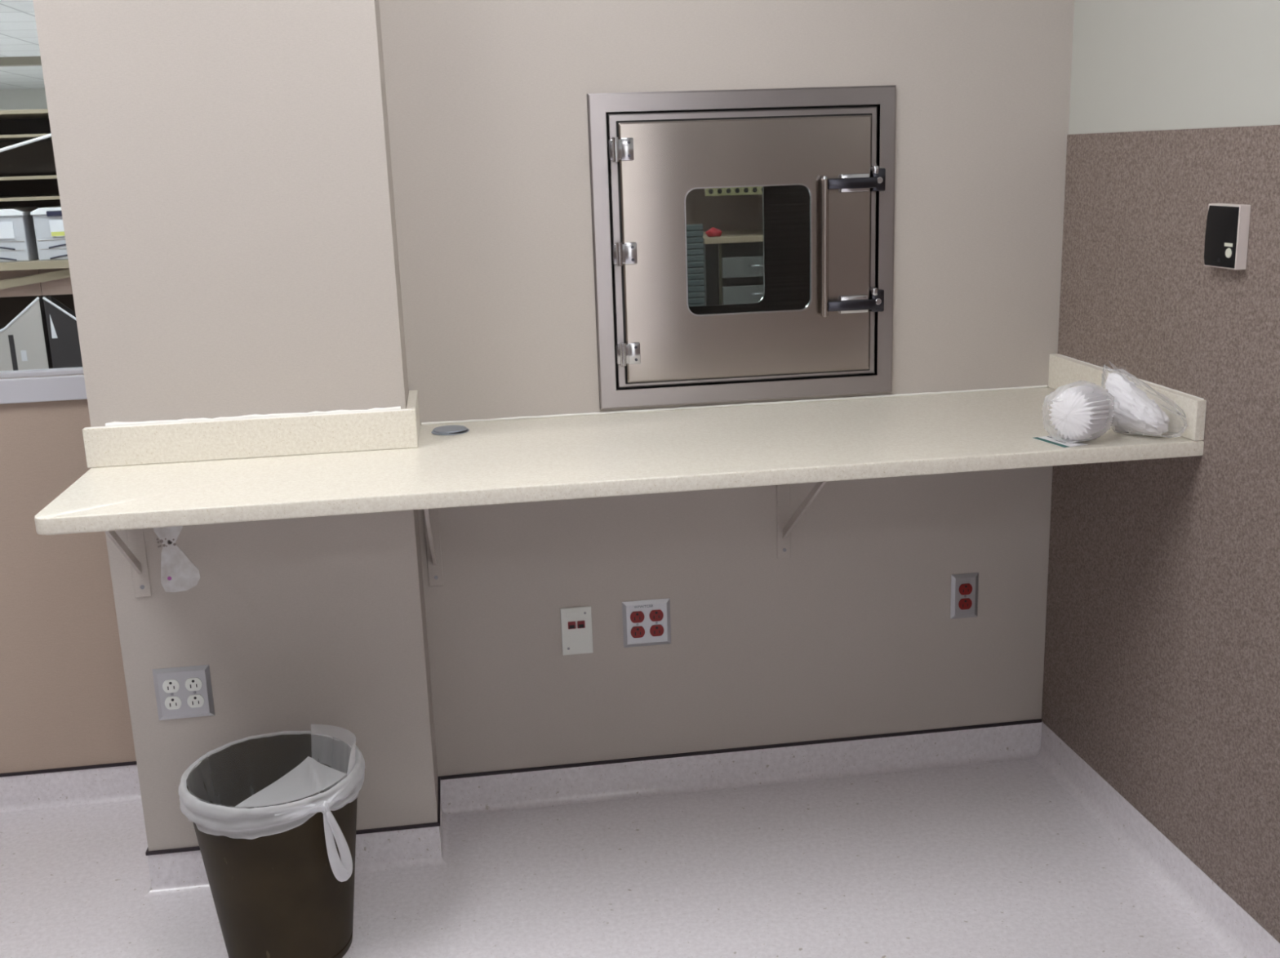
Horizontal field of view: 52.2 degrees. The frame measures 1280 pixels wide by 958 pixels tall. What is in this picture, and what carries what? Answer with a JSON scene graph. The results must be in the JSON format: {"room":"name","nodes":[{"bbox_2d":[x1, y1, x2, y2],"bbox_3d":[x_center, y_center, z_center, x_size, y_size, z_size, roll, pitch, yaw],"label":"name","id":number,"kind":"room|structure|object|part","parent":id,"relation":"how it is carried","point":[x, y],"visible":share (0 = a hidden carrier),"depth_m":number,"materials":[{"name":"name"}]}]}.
{"room":"hospital laboratory room","nodes":[
{"label":"hospital laboratory room","id":0,"kind":"room"},
{"bbox_2d":[0,0,44,89],"bbox_3d":[-2.316,-3.671,10.271,12.200,0.100,15.700,-4,14,-8],"label":"ceiling","id":1,"kind":"structure","parent":0,"point":[18,27],"depth_m":11.28,"materials":[{"name":"white tile"}]},
{"bbox_2d":[0,88,47,286],"bbox_3d":[-3.416,-4.173,18.198,12.200,2.650,0.100,-4,14,-8],"label":"wall","id":2,"kind":"structure","parent":0,"point":[35,98],"depth_m":17.23,"materials":[{"name":"grey paint"}]},
{"bbox_2d":[0,373,136,773],"bbox_3d":[-2.236,-0.439,2.913,2.170,2.650,0.130,-4,14,-8],"label":"wall","id":3,"kind":"structure","parent":0,"point":[64,699],"depth_m":3.16,"materials":[{"name":"beige paint"}]},
{"bbox_2d":[0,366,87,404],"bbox_3d":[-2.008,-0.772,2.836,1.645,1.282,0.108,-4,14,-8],"label":"window sill","id":4,"kind":"structure","parent":3,"relation":"in","point":[57,387],"depth_m":3.02,"materials":[{"name":"grey"}]},
{"bbox_3d":[-2.003,-0.779,2.850,1.560,1.177,0.080,-4,14,-8],"label":"frame","id":5,"kind":"part","parent":4,"relation":"part of","materials":[{"name":"grey"}]},
{"bbox_2d":[0,760,141,813],"bbox_3d":[-2.194,0.817,3.145,2.150,0.097,0.019,-4,14,-8],"label":"baseboard","id":6,"kind":"structure","parent":3,"relation":"attached to","point":[25,790],"depth_m":3.25,"materials":[{"name":"plastic"}]},
{"bbox_2d":[142,847,151,896],"bbox_3d":[-1.106,0.802,3.061,0.019,0.097,0.490,-4,14,-8],"label":"baseboard","id":7,"kind":"structure","parent":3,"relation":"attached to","point":[149,885],"depth_m":2.86,"materials":[{"name":"plastic"}]},
{"bbox_2d":[32,0,437,850],"bbox_3d":[-0.842,-0.475,2.868,0.620,2.650,0.603,-4,14,-8],"label":"wall column","id":8,"kind":"structure","parent":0,"point":[224,167],"depth_m":2.60,"materials":[{"name":"white paint"}]},
{"bbox_2d":[104,528,151,597],"bbox_3d":[-1.007,0.158,2.518,0.033,0.251,0.320,-4,14,-8],"label":"bracket","id":9,"kind":"object","parent":8,"relation":"attached to","point":[135,553],"visible":0.43,"depth_m":2.67,"materials":[{"name":"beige metal"}]},
{"bbox_3d":[-1.030,0.121,2.670,0.033,0.251,0.005,-4,14,-8],"label":"wall plate","id":10,"kind":"part","parent":9,"relation":"part of","materials":[{"name":"beige metal"}]},
{"bbox_2d":[152,664,214,719],"bbox_3d":[-0.963,0.452,2.758,0.115,0.115,0.008,-4,14,-8],"label":"outlet plate","id":11,"kind":"object","parent":8,"relation":"attached to","point":[184,691],"visible":1,"depth_m":2.76,"materials":[{"name":"silver metal"}]},
{"bbox_2d":[162,679,179,692],"bbox_3d":[-0.986,0.436,2.748,0.034,0.028,0.003,-4,14,-8],"label":"receptacle","id":12,"kind":"object","parent":11,"relation":"attached to","point":[168,685],"depth_m":2.75,"materials":[{"name":"white plastic"}]},
{"bbox_2d":[164,696,181,709],"bbox_3d":[-0.985,0.472,2.757,0.034,0.028,0.003,-4,14,-8],"label":"receptacle","id":13,"kind":"object","parent":11,"relation":"attached to","point":[171,702],"depth_m":2.76,"materials":[{"name":"white plastic"}]},
{"bbox_2d":[185,677,202,690],"bbox_3d":[-0.941,0.432,2.754,0.034,0.028,0.003,-4,14,-8],"label":"receptacle","id":14,"kind":"object","parent":11,"relation":"attached to","point":[191,683],"depth_m":2.75,"materials":[{"name":"white plastic"}]},
{"bbox_2d":[186,693,204,707],"bbox_3d":[-0.940,0.469,2.763,0.034,0.028,0.003,-4,14,-8],"label":"receptacle","id":15,"kind":"object","parent":11,"relation":"attached to","point":[193,700],"depth_m":2.76,"materials":[{"name":"white plastic"}]},
{"bbox_2d":[82,405,417,467],"bbox_3d":[-0.783,-0.088,2.649,0.652,0.088,0.023,-4,14,-8],"label":"backsplash","id":16,"kind":"structure","parent":8,"relation":"attached to","point":[116,443],"depth_m":2.64,"materials":[{"name":"white"}]},
{"bbox_2d":[143,822,448,896],"bbox_3d":[-0.756,0.835,2.877,0.658,0.097,0.019,-4,14,-8],"label":"baseboard","id":17,"kind":"structure","parent":8,"relation":"attached to","point":[180,869],"depth_m":2.90,"materials":[{"name":"plastic"}]},
{"bbox_2d":[0,757,1231,957],"bbox_3d":[-0.725,1.395,0.974,4.400,0.080,5.000,-4,14,-8],"label":"floor","id":18,"kind":"structure","parent":0,"point":[997,859],"depth_m":2.82,"materials":[{"name":"plastic"}]},
{"bbox_2d":[186,733,357,957],"bbox_3d":[-0.708,0.754,2.587,0.337,0.391,0.337,-4,14,-8],"label":"wastebasket","id":19,"kind":"object","parent":18,"relation":"on","point":[279,895],"visible":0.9,"depth_m":2.49,"materials":[{"name":"brown plastic"}]},
{"bbox_2d":[178,724,364,881],"bbox_3d":[-0.709,0.721,2.579,0.352,0.419,0.354,-4,14,-8],"label":"trash bag","id":20,"kind":"object","parent":19,"relation":"in","point":[334,746],"visible":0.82,"depth_m":2.45,"materials":[{"name":"white plastic"}]},
{"bbox_2d":[378,0,1074,776],"bbox_3d":[0.257,-0.547,3.008,1.700,2.650,0.130,-4,14,-8],"label":"wall","id":21,"kind":"structure","parent":0,"point":[853,633],"depth_m":3.03,"materials":[{"name":"beige paint"}]},
{"bbox_2d":[406,389,420,444],"bbox_3d":[-0.487,-0.134,2.810,0.020,0.079,0.224,-4,14,-8],"label":"backsplash","id":22,"kind":"structure","parent":21,"relation":"attached to","point":[412,399],"depth_m":2.80,"materials":[{"name":"beige laminate"}]},
{"bbox_2d":[423,507,443,586],"bbox_3d":[-0.440,0.135,2.740,0.033,0.350,0.500,-4,14,-8],"label":"bracket","id":23,"kind":"object","parent":21,"relation":"attached to","point":[431,518],"visible":0.37,"depth_m":2.99,"materials":[{"name":"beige metal"}]},
{"bbox_2d":[437,776,448,863],"bbox_3d":[-0.456,0.788,3.028,0.019,0.097,0.245,-4,14,-8],"label":"baseboard","id":24,"kind":"structure","parent":21,"relation":"attached to","point":[442,818],"depth_m":3.03,"materials":[{"name":"plastic"}]},
{"bbox_2d":[560,605,593,654],"bbox_3d":[-0.149,0.359,3.093,0.073,0.117,0.010,-4,14,-8],"label":"data plate","id":25,"kind":"object","parent":21,"relation":"attached to","point":[575,621],"visible":1,"depth_m":3.09,"materials":[{"name":"white plastic"}]},
{"bbox_2d":[34,386,1204,534],"bbox_3d":[-0.022,-0.062,2.685,2.152,0.030,0.634,-4,14,-8],"label":"countertop","id":26,"kind":"structure","parent":21,"relation":"attached to","point":[503,461],"depth_m":2.51,"materials":[{"name":"beige laminate"}]},
{"bbox_2d":[431,425,469,435],"bbox_3d":[-0.413,-0.106,2.843,0.082,0.006,0.082,-4,14,-8],"label":"cable grommet","id":27,"kind":"object","parent":26,"relation":"on","point":[445,429],"visible":1,"depth_m":2.83,"materials":[{"name":"grey plastic"}]},
{"bbox_2d":[421,385,1047,425],"bbox_3d":[0.242,-0.172,3.024,1.479,0.007,0.006,-4,14,-8],"label":"bead","id":28,"kind":"object","parent":26,"relation":"on","point":[1037,386],"visible":1,"depth_m":3.02,"materials":[{"name":"white"}]},
{"bbox_2d":[1032,435,1088,447],"bbox_3d":[0.820,-0.074,2.554,0.054,0.001,0.100,-7,15,-19],"label":"card","id":29,"kind":"object","parent":26,"relation":"on","point":[1050,439],"visible":0.98,"depth_m":2.55,"materials":[{"name":"white paper"}]},
{"bbox_2d":[1041,380,1115,442],"bbox_3d":[0.835,-0.125,2.525,0.157,0.117,0.118,-13,17,-37],"label":"pack","id":30,"kind":"object","parent":26,"relation":"on","point":[1078,412],"visible":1,"depth_m":2.51,"materials":[{"name":"white plastic"}]},
{"bbox_2d":[1101,362,1186,437],"bbox_3d":[0.988,-0.158,2.562,0.167,0.147,0.094,9,18,38],"label":"pack","id":31,"kind":"object","parent":26,"relation":"on","point":[1135,412],"visible":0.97,"depth_m":2.56,"materials":[{"name":"white plastic"}]},
{"bbox_2d":[622,597,671,647],"bbox_3d":[0.017,0.344,3.115,0.115,0.115,0.008,-4,14,-8],"label":"outlet plate","id":32,"kind":"object","parent":21,"relation":"attached to","point":[645,622],"visible":1,"depth_m":3.11,"materials":[{"name":"white plastic"}]},
{"bbox_2d":[630,610,644,622],"bbox_3d":[-0.006,0.328,3.105,0.034,0.028,0.003,-4,14,-8],"label":"receptacle","id":33,"kind":"object","parent":32,"relation":"attached to","point":[636,616],"depth_m":3.10,"materials":[{"name":"red plastic"}]},
{"bbox_2d":[631,626,644,637],"bbox_3d":[-0.005,0.365,3.114,0.034,0.028,0.003,-4,14,-8],"label":"receptacle","id":34,"kind":"object","parent":32,"relation":"attached to","point":[636,631],"depth_m":3.11,"materials":[{"name":"red plastic"}]},
{"bbox_2d":[648,608,663,621],"bbox_3d":[0.039,0.325,3.111,0.034,0.028,0.003,-4,14,-8],"label":"receptacle","id":35,"kind":"object","parent":32,"relation":"attached to","point":[655,615],"depth_m":3.11,"materials":[{"name":"red plastic"}]},
{"bbox_2d":[649,624,663,635],"bbox_3d":[0.040,0.362,3.120,0.034,0.028,0.003,-4,14,-8],"label":"receptacle","id":36,"kind":"object","parent":32,"relation":"attached to","point":[655,629],"depth_m":3.12,"materials":[{"name":"red plastic"}]},
{"bbox_2d":[440,718,1041,815],"bbox_3d":[0.275,0.712,3.237,1.530,0.097,0.019,-4,14,-8],"label":"baseboard","id":37,"kind":"structure","parent":21,"relation":"attached to","point":[723,768],"depth_m":3.24,"materials":[{"name":"plastic"}]},
{"bbox_2d":[586,84,896,408],"bbox_3d":[0.206,-0.567,3.149,0.689,0.690,0.534,-4,14,-8],"label":"hatch","id":38,"kind":"object","parent":21,"relation":"in","point":[823,159],"visible":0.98,"depth_m":2.92,"materials":[{"name":"silver metal"}]},
{"bbox_3d":[0.242,-0.512,2.928,0.566,0.568,0.012,-4,14,-8],"label":"door","id":39,"kind":"part","parent":38,"relation":"part of","materials":[{"name":"silver metal"}]},
{"bbox_3d":[0.170,-0.628,3.396,0.612,0.606,0.020,-4,14,-8],"label":"door","id":40,"kind":"part","parent":38,"relation":"part of","materials":[{"name":"clear glass"}]},
{"bbox_3d":[0.175,-0.620,3.399,0.300,0.338,0.004,-4,14,-8],"label":"pane","id":41,"kind":"part","parent":38,"relation":"part of","materials":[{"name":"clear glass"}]},
{"bbox_3d":[0.479,-0.394,2.964,0.112,0.023,0.018,-4,14,-8],"label":"latch lever","id":42,"kind":"part","parent":38,"relation":"part of","materials":[{"name":"grey metal"}]},
{"bbox_3d":[0.470,-0.656,2.899,0.112,0.023,0.018,-4,14,-8],"label":"latch lever","id":43,"kind":"part","parent":38,"relation":"part of","materials":[{"name":"grey metal"}]},
{"bbox_2d":[776,481,826,558],"bbox_3d":[0.375,0.079,2.849,0.033,0.347,0.500,-4,14,-8],"label":"bracket","id":44,"kind":"object","parent":21,"relation":"attached to","point":[785,524],"visible":0.4,"depth_m":3.09,"materials":[{"name":"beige metal"}]},
{"bbox_3d":[0.339,0.022,3.087,0.033,0.347,0.005,-4,14,-8],"label":"wall plate","id":45,"kind":"part","parent":44,"relation":"part of","materials":[{"name":"beige metal"}]},
{"bbox_2d":[950,572,978,618],"bbox_3d":[0.801,0.289,3.220,0.070,0.115,0.008,-4,14,-8],"label":"outlet plate","id":46,"kind":"object","parent":21,"relation":"attached to","point":[964,586],"visible":1,"depth_m":3.22,"materials":[{"name":"silver metal"}]},
{"bbox_2d":[958,597,972,609],"bbox_3d":[0.802,0.308,3.222,0.034,0.028,0.003,-4,14,-8],"label":"receptacle","id":47,"kind":"object","parent":46,"relation":"attached to","point":[964,603],"depth_m":3.22,"materials":[{"name":"red plastic"}]},
{"bbox_2d":[959,582,972,595],"bbox_3d":[0.801,0.271,3.213,0.034,0.028,0.003,-4,14,-8],"label":"receptacle","id":48,"kind":"object","parent":46,"relation":"attached to","point":[965,588],"depth_m":3.21,"materials":[{"name":"red plastic"}]},
{"bbox_2d":[1068,0,1279,134],"bbox_3d":[1.388,-0.038,0.790,0.120,2.650,4.700,-4,14,-8],"label":"wall","id":49,"kind":"structure","parent":0,"point":[1138,65],"depth_m":2.54,"materials":[{"name":"grey paint"}]},
{"bbox_2d":[1048,353,1206,440],"bbox_3d":[1.030,-0.186,2.813,0.020,0.081,0.634,-4,14,-8],"label":"backsplash","id":50,"kind":"structure","parent":49,"relation":"attached to","point":[1064,370],"depth_m":2.65,"materials":[{"name":"white laminate"}]},
{"bbox_2d":[1035,720,1279,957],"bbox_3d":[1.356,1.209,1.087,0.030,0.090,4.700,-4,14,-8],"label":"baseboard","id":51,"kind":"structure","parent":49,"relation":"attached to","point":[1231,926],"depth_m":2.78,"materials":[{"name":"plastic"}]},
{"bbox_2d":[1041,124,1279,942],"bbox_3d":[1.343,0.461,0.904,0.004,1.449,4.699,-4,14,-8],"label":"wall panel","id":52,"kind":"object","parent":49,"relation":"attached to","point":[1162,669],"visible":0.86,"depth_m":2.62,"materials":[{"name":"brown fabric"}]},
{"bbox_2d":[1204,203,1250,270],"bbox_3d":[1.069,-0.443,2.383,0.025,0.114,0.101,-4,14,-8],"label":"wall control box","id":53,"kind":"object","parent":52,"relation":"attached to","point":[1227,228],"visible":1,"depth_m":2.36,"materials":[{"name":"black plastic"}]},
{"bbox_3d":[-2.226,-1.012,10.928,12.200,0.080,15.700,-4,14,-8],"label":"floor","id":54,"kind":"structure","parent":0,"visible":0},
{"bbox_2d":[0,108,75,328],"bbox_3d":[-2.528,-0.498,5.053,1.430,1.757,0.472,-4,14,-8],"label":"shelving unit","id":55,"kind":"object","parent":54,"relation":"on","point":[28,171],"visible":0.05,"depth_m":4.87,"materials":[{"name":"beige metal"}]},
{"bbox_2d":[0,206,39,262],"bbox_3d":[-2.396,-0.915,4.893,0.262,0.190,0.280,-4,14,-8],"label":"storage tote","id":56,"kind":"object","parent":55,"relation":"on","point":[18,242],"visible":0.9,"depth_m":4.79,"materials":[{"name":"grey plastic"}]},
{"bbox_3d":[-2.399,-0.996,4.875,0.262,0.025,0.276,-4,14,-8],"label":"lid","id":57,"kind":"part","parent":56,"relation":"part of","materials":[{"name":"white plastic"}]},
{"bbox_3d":[-2.557,-1.344,4.845,1.370,0.014,0.450,-4,14,-8],"label":"shelf","id":58,"kind":"part","parent":55,"relation":"part of","materials":[{"name":"beige metal"}]},
{"bbox_3d":[-2.554,-1.263,4.865,1.370,0.010,0.450,-4,14,-8],"label":"shelf","id":59,"kind":"part","parent":55,"relation":"part of","materials":[{"name":"beige metal"}]},
{"bbox_2d":[0,295,53,371],"bbox_3d":[-2.338,-0.527,4.907,0.223,0.310,0.094,-4,14,-8],"label":"file holder","id":60,"kind":"object","parent":55,"relation":"on","point":[24,344],"visible":0.82,"depth_m":4.87,"materials":[{"name":"grey plastic"}]},
{"bbox_3d":[-2.335,-0.605,4.844,0.223,0.129,0.009,-4,14,-8],"label":"edge trim","id":61,"kind":"part","parent":60,"relation":"part of","materials":[{"name":"white paper"}]},
{"bbox_3d":[-2.542,-1.177,4.815,1.370,0.110,0.010,-4,14,-8],"label":"drawer panel","id":62,"kind":"part","parent":55,"relation":"part of","materials":[{"name":"black"}]},
{"bbox_3d":[-2.549,-1.120,4.900,1.370,0.012,0.450,-4,14,-8],"label":"shelf","id":63,"kind":"part","parent":55,"relation":"part of","materials":[{"name":"beige metal"}]},
{"bbox_3d":[-2.547,-1.049,4.918,1.370,0.012,0.450,-4,14,-8],"label":"shelf","id":64,"kind":"part","parent":55,"relation":"part of","materials":[{"name":"beige metal"}]},
{"bbox_3d":[-2.582,-1.148,5.127,1.370,0.527,0.010,-4,14,-8],"label":"panel","id":65,"kind":"part","parent":55,"relation":"part of","materials":[{"name":"black metal"}]},
{"bbox_3d":[-2.539,-0.817,4.975,1.370,0.030,0.450,-4,14,-8],"label":"shelf","id":66,"kind":"part","parent":55,"relation":"part of","materials":[{"name":"beige wood"}]},
{"bbox_3d":[-2.485,-0.693,4.821,1.120,0.179,0.020,-4,14,-8],"label":"rail","id":67,"kind":"part","parent":55,"relation":"part of","materials":[{"name":"beige wood"}]},
{"bbox_3d":[-2.514,-0.715,4.837,1.370,0.098,0.010,-4,14,-8],"label":"panel","id":68,"kind":"part","parent":55,"relation":"part of","materials":[{"name":"beige wood"}]},
{"bbox_3d":[-2.542,-0.572,5.117,1.370,0.312,0.010,-4,14,-8],"label":"panel","id":69,"kind":"part","parent":55,"relation":"part of","materials":[{"name":"black"}]},
{"bbox_2d":[30,205,67,260],"bbox_3d":[-2.111,-0.934,4.931,0.262,0.190,0.280,-4,14,-8],"label":"storage tote","id":70,"kind":"object","parent":55,"relation":"on","point":[48,223],"visible":0.37,"depth_m":4.79,"materials":[{"name":"grey plastic"}]},
{"bbox_3d":[-2.114,-1.015,4.913,0.262,0.025,0.276,-4,14,-8],"label":"lid","id":71,"kind":"part","parent":70,"relation":"part of","materials":[{"name":"white plastic"}]},
{"bbox_2d":[42,295,82,368],"bbox_3d":[-2.108,-0.542,4.938,0.223,0.310,0.094,-4,14,-8],"label":"file holder","id":72,"kind":"object","parent":55,"relation":"on","point":[61,321],"visible":0.34,"depth_m":4.89,"materials":[{"name":"grey plastic"}]},
{"bbox_3d":[-2.104,-0.621,4.875,0.223,0.129,0.009,-4,14,-8],"label":"edge trim","id":73,"kind":"part","parent":72,"relation":"part of","materials":[{"name":"white paper"}]},
{"bbox_3d":[-2.113,-0.550,4.982,0.220,0.305,0.004,-4,14,-8],"label":"panel","id":74,"kind":"part","parent":72,"relation":"part of","materials":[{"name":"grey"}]},
{"bbox_2d":[686,223,704,306],"bbox_3d":[0.033,-0.375,5.251,0.472,1.257,0.030,-4,14,-8],"label":"slatted screen","id":75,"kind":"object","parent":54,"relation":"on","point":[695,233],"visible":0.1,"depth_m":5.15,"materials":[{"name":"grey"}]},
{"bbox_2d":[685,186,763,305],"bbox_3d":[0.575,-0.560,5.502,0.685,1.460,0.478,-4,14,-8],"label":"cabinet","id":76,"kind":"object","parent":54,"relation":"on","point":[733,260],"visible":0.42,"depth_m":5.21,"materials":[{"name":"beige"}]},
{"bbox_2d":[706,226,721,236],"bbox_3d":[0.292,-0.978,5.181,0.063,0.038,0.054,-4,14,-8],"label":"cloth","id":77,"kind":"object","parent":76,"relation":"on","point":[713,232],"visible":1,"depth_m":5.17,"materials":[{"name":"red fabric"}]},
{"bbox_3d":[0.522,-1.178,5.583,0.685,0.217,0.020,-4,14,-8],"label":"panel","id":78,"kind":"part","parent":76,"relation":"part of","materials":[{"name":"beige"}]},
{"bbox_3d":[0.589,-1.143,5.144,0.675,0.034,0.020,-4,14,-8],"label":"perforated rail","id":79,"kind":"part","parent":76,"relation":"part of","materials":[{"name":"beige metal"}]},
{"bbox_3d":[0.500,-0.849,5.210,0.352,0.079,0.025,-4,14,-8],"label":"drawer","id":80,"kind":"part","parent":76,"relation":"part of","materials":[{"name":"grey metal"}]},
{"bbox_3d":[0.504,-0.741,5.236,0.352,0.073,0.025,-4,14,-8],"label":"drawer","id":81,"kind":"part","parent":76,"relation":"part of","materials":[{"name":"grey metal"}]},
{"bbox_3d":[0.473,-0.738,5.207,0.078,0.008,0.023,-4,14,-8],"label":"handle","id":82,"kind":"part","parent":76,"relation":"part of","materials":[{"name":"silver metal"}]},
{"bbox_3d":[0.470,-0.846,5.181,0.078,0.008,0.023,-4,14,-8],"label":"handle","id":83,"kind":"part","parent":76,"relation":"part of","materials":[{"name":"silver metal"}]},
{"bbox_3d":[-8.352,-1.929,9.782,0.100,2.650,15.700,-4,14,-8],"label":"wall","id":84,"kind":"structure","parent":0,"visible":0},
{"bbox_2d":[0,56,41,66],"bbox_3d":[-1.995,-2.716,8.367,12.200,0.050,0.100,-4,14,-8],"label":"beam","id":85,"kind":"structure","parent":84,"relation":"attached to","point":[17,60],"depth_m":8.07,"materials":[{"name":"brown"}]}
]}

